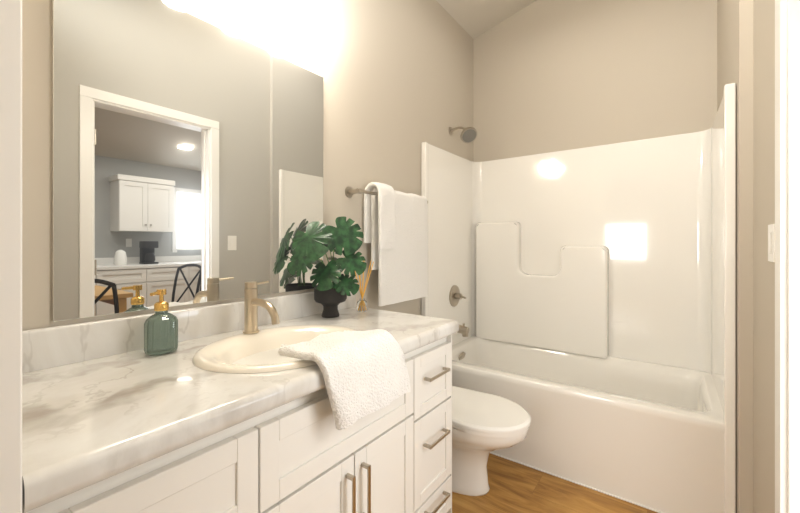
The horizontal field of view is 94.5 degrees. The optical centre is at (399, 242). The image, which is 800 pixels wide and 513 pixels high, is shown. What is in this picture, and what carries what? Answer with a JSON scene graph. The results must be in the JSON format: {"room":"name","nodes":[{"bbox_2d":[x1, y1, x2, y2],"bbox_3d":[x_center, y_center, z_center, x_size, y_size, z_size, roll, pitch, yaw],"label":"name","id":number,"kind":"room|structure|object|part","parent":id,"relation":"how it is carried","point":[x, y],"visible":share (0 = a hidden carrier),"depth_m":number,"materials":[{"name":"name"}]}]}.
{"room":"bathroom","nodes":[
{"label":"bathroom","id":0,"kind":"room"},
{"bbox_2d":[22,0,472,330],"bbox_3d":[-0.244,-0.550,1.976,0.120,3.500,2.940,0,0,36],"label":"wall","id":1,"kind":"structure","parent":0,"point":[397,75],"depth_m":1.87,"materials":[{"name":"paint"}]},
{"bbox_2d":[53,0,322,321],"bbox_3d":[-0.629,-0.280,1.336,0.006,0.970,0.927,0,0,36],"label":"mirror","id":2,"kind":"object","parent":1,"relation":"attached to","point":[187,158],"visible":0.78,"depth_m":1.19,"materials":[{"name":"clear glass"}]},
{"bbox_2d":[22,291,355,372],"bbox_3d":[-0.605,0.269,1.359,0.020,0.101,1.270,0,0,36],"label":"backsplash","id":3,"kind":"structure","parent":1,"relation":"attached to","point":[42,348],"depth_m":1.07,"materials":[{"name":"white stone"}]},
{"bbox_2d":[345,182,427,305],"bbox_3d":[-0.023,0.005,2.061,0.134,0.641,0.664,0,0,36],"label":"towel rail","id":4,"kind":"object","parent":1,"relation":"attached to","point":[396,229],"visible":0.98,"depth_m":2.00,"materials":[{"name":"white fabric"}]},
{"bbox_2d":[371,186,427,305],"bbox_3d":[0.009,0.017,2.100,0.082,0.617,0.460,0,0,36],"label":"towel","id":5,"kind":"object","parent":4,"relation":"hanging from","point":[402,270],"depth_m":2.04,"materials":[{"name":"white fabric"}]},
{"bbox_2d":[449,126,476,142],"bbox_3d":[0.442,-0.780,2.628,0.214,0.144,0.120,0,0,36],"label":"shower head","id":6,"kind":"object","parent":1,"relation":"attached to","point":[468,135],"visible":0.98,"depth_m":2.59},
{"bbox_2d":[436,0,535,38],"bbox_3d":[0.393,-1.895,1.509,1.700,0.508,2.940,0,0,36],"label":"ceiling","id":7,"kind":"structure","parent":0,"point":[474,18],"depth_m":2.75,"materials":[{"name":"paint"}]},
{"bbox_2d":[452,453,657,512],"bbox_3d":[0.433,1.225,1.480,1.800,0.050,2.940,0,0,36],"label":"floor","id":8,"kind":"structure","parent":0,"point":[515,487],"depth_m":1.75,"materials":[{"name":"brown wood"}]},
{"bbox_2d":[22,329,458,512],"bbox_3d":[-0.373,0.781,1.187,0.598,0.838,1.265,0,0,36],"label":"bathroom vanity","id":9,"kind":"object","parent":8,"relation":"on","point":[288,455],"depth_m":0.92,"materials":[{"name":"white painted wood"},{"name":"marble laminate"},{"name":"brushed steel"}]},
{"bbox_2d":[22,305,458,500],"bbox_3d":[-0.373,0.346,1.188,0.597,0.052,1.270,0,0,36],"label":"countertop","id":10,"kind":"structure","parent":9,"relation":"on","point":[80,419],"depth_m":0.75,"materials":[{"name":"white stone"}]},
{"bbox_2d":[144,289,177,354],"bbox_3d":[-0.699,0.227,1.084,0.085,0.184,0.083,0,0,36],"label":"soap dispenser","id":11,"kind":"object","parent":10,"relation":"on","point":[161,331],"visible":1,"depth_m":1.06,"materials":[{"name":"green glass"}]},
{"bbox_3d":[-0.699,0.258,1.084,0.085,0.122,0.083,0,0,36],"label":"glass","id":12,"kind":"part","parent":11,"relation":"part of","materials":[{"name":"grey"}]},
{"bbox_2d":[238,281,281,332],"bbox_3d":[-0.448,0.220,1.257,0.179,0.172,0.103,0,0,36],"label":"faucet","id":13,"kind":"object","parent":10,"relation":"on","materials":[{"name":"gold metal"}]},
{"bbox_2d":[166,317,397,388],"bbox_3d":[-0.354,0.390,1.157,0.450,0.165,0.530,0,0,36],"label":"sink","id":14,"kind":"object","parent":10,"relation":"in","point":[248,360],"depth_m":1.15,"materials":[{"name":"white ceramic"}]},
{"bbox_2d":[287,216,366,317],"bbox_3d":[-0.299,0.101,1.577,0.225,0.437,0.281,0,0,36],"label":"plant","id":15,"kind":"object","parent":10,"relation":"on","point":[314,242],"visible":0.98,"depth_m":1.56,"materials":[{"name":"green plant"}]},
{"bbox_3d":[-0.302,0.256,1.612,0.143,0.126,0.143,0,0,36],"label":"pot","id":16,"kind":"part","parent":15,"relation":"part of","materials":[{"name":"black ceramic"}]},
{"bbox_2d":[355,261,373,311],"bbox_3d":[-0.168,0.194,1.747,0.087,0.250,0.089,0,0,36],"label":"reed diffuser","id":17,"kind":"object","parent":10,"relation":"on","point":[361,304],"visible":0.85,"depth_m":1.72,"materials":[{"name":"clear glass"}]},
{"bbox_2d":[356,298,367,311],"bbox_3d":[-0.178,0.290,1.736,0.049,0.058,0.049,0,0,36],"label":"jar","id":18,"kind":"object","parent":17,"relation":"attached to","point":[361,304],"depth_m":1.72,"materials":[{"name":"clear glass"}]},
{"bbox_2d":[278,329,410,429],"bbox_3d":[-0.141,0.372,1.088,0.187,0.203,0.375,0,0,36],"label":"hand towel","id":19,"kind":"object","parent":9,"relation":"hanging from","point":[364,373],"visible":1,"depth_m":1.01,"materials":[{"name":"white fabric"}]},
{"bbox_2d":[452,386,530,495],"bbox_3d":[0.266,0.831,1.894,0.784,0.738,0.450,0,0,36],"label":"toilet","id":20,"kind":"object","parent":8,"relation":"on","point":[484,425],"visible":0.35,"depth_m":1.75,"materials":[{"name":"white ceramic"}]},
{"bbox_3d":[0.346,0.832,1.835,0.570,0.016,0.380,0,0,36],"label":"seat","id":21,"kind":"part","parent":20,"relation":"part of","materials":[{"name":"white ceramic"}]},
{"bbox_3d":[0.348,0.810,1.833,0.580,0.021,0.388,0,0,36],"label":"lid","id":22,"kind":"part","parent":20,"relation":"part of","materials":[{"name":"white ceramic"}]},
{"bbox_2d":[421,83,735,512],"bbox_3d":[0.979,0.275,2.259,1.514,1.850,0.792,0,0,36],"label":"bathtub","id":23,"kind":"object","parent":8,"relation":"on","point":[585,297],"visible":0.9,"depth_m":2.30,"materials":[{"name":"white plastic"}]},
{"bbox_3d":[0.447,0.479,2.653,0.133,0.345,0.166,0,0,36],"label":"valve trim","id":24,"kind":"part","parent":23,"relation":"part of","materials":[{"name":"silver metal"}]},
{"bbox_2d":[475,221,608,358],"bbox_3d":[0.981,0.294,2.672,0.921,0.913,0.070,0,0,36],"label":"shelf","id":25,"kind":"object","parent":23,"relation":"attached to","point":[542,286],"depth_m":2.63,"materials":[{"name":"white plastic"}]},
{"bbox_2d":[473,0,716,161],"bbox_3d":[1.250,-0.550,2.629,1.520,3.500,0.120,0,0,36],"label":"wall","id":26,"kind":"structure","parent":0,"point":[554,75],"depth_m":2.51,"materials":[{"name":"paint"}]},
{"bbox_2d":[717,0,774,512],"bbox_3d":[1.525,-0.550,1.582,0.160,3.500,1.486,0,0,36],"label":"wall","id":27,"kind":"structure","parent":0,"point":[763,266],"depth_m":1.42,"materials":[{"name":"paint"}]},
{"bbox_2d":[768,224,774,261],"bbox_3d":[1.147,0.000,1.143,0.009,0.116,0.072,0,0,36],"label":"light switch","id":28,"kind":"object","parent":27,"relation":"attached to","point":[771,242],"visible":0.83,"depth_m":1.13,"materials":[{"name":"white plastic"}]},
{"bbox_3d":[-0.218,-1.592,0.209,0.832,1.415,0.120,0,0,36],"label":"wall","id":29,"kind":"structure","parent":0,"visible":0},
{"bbox_2d":[0,0,21,512],"bbox_3d":[-0.223,0.127,0.203,0.944,2.147,0.137,0,0,36],"label":"door frame","id":30,"kind":"structure","parent":29,"relation":"attached to","point":[10,256],"depth_m":0.48,"materials":[{"name":"white wood"}]},
{"bbox_3d":[0.887,-1.592,0.676,0.120,1.415,0.729,0,0,36],"label":"wall","id":31,"kind":"structure","parent":0,"visible":0},
{"bbox_2d":[775,0,799,512],"bbox_3d":[0.887,0.130,0.676,0.152,2.141,0.841,0,0,36],"label":"door frame","id":32,"kind":"structure","parent":31,"relation":"attached to","point":[787,256],"depth_m":1.00,"materials":[{"name":"white wood"}]}
]}

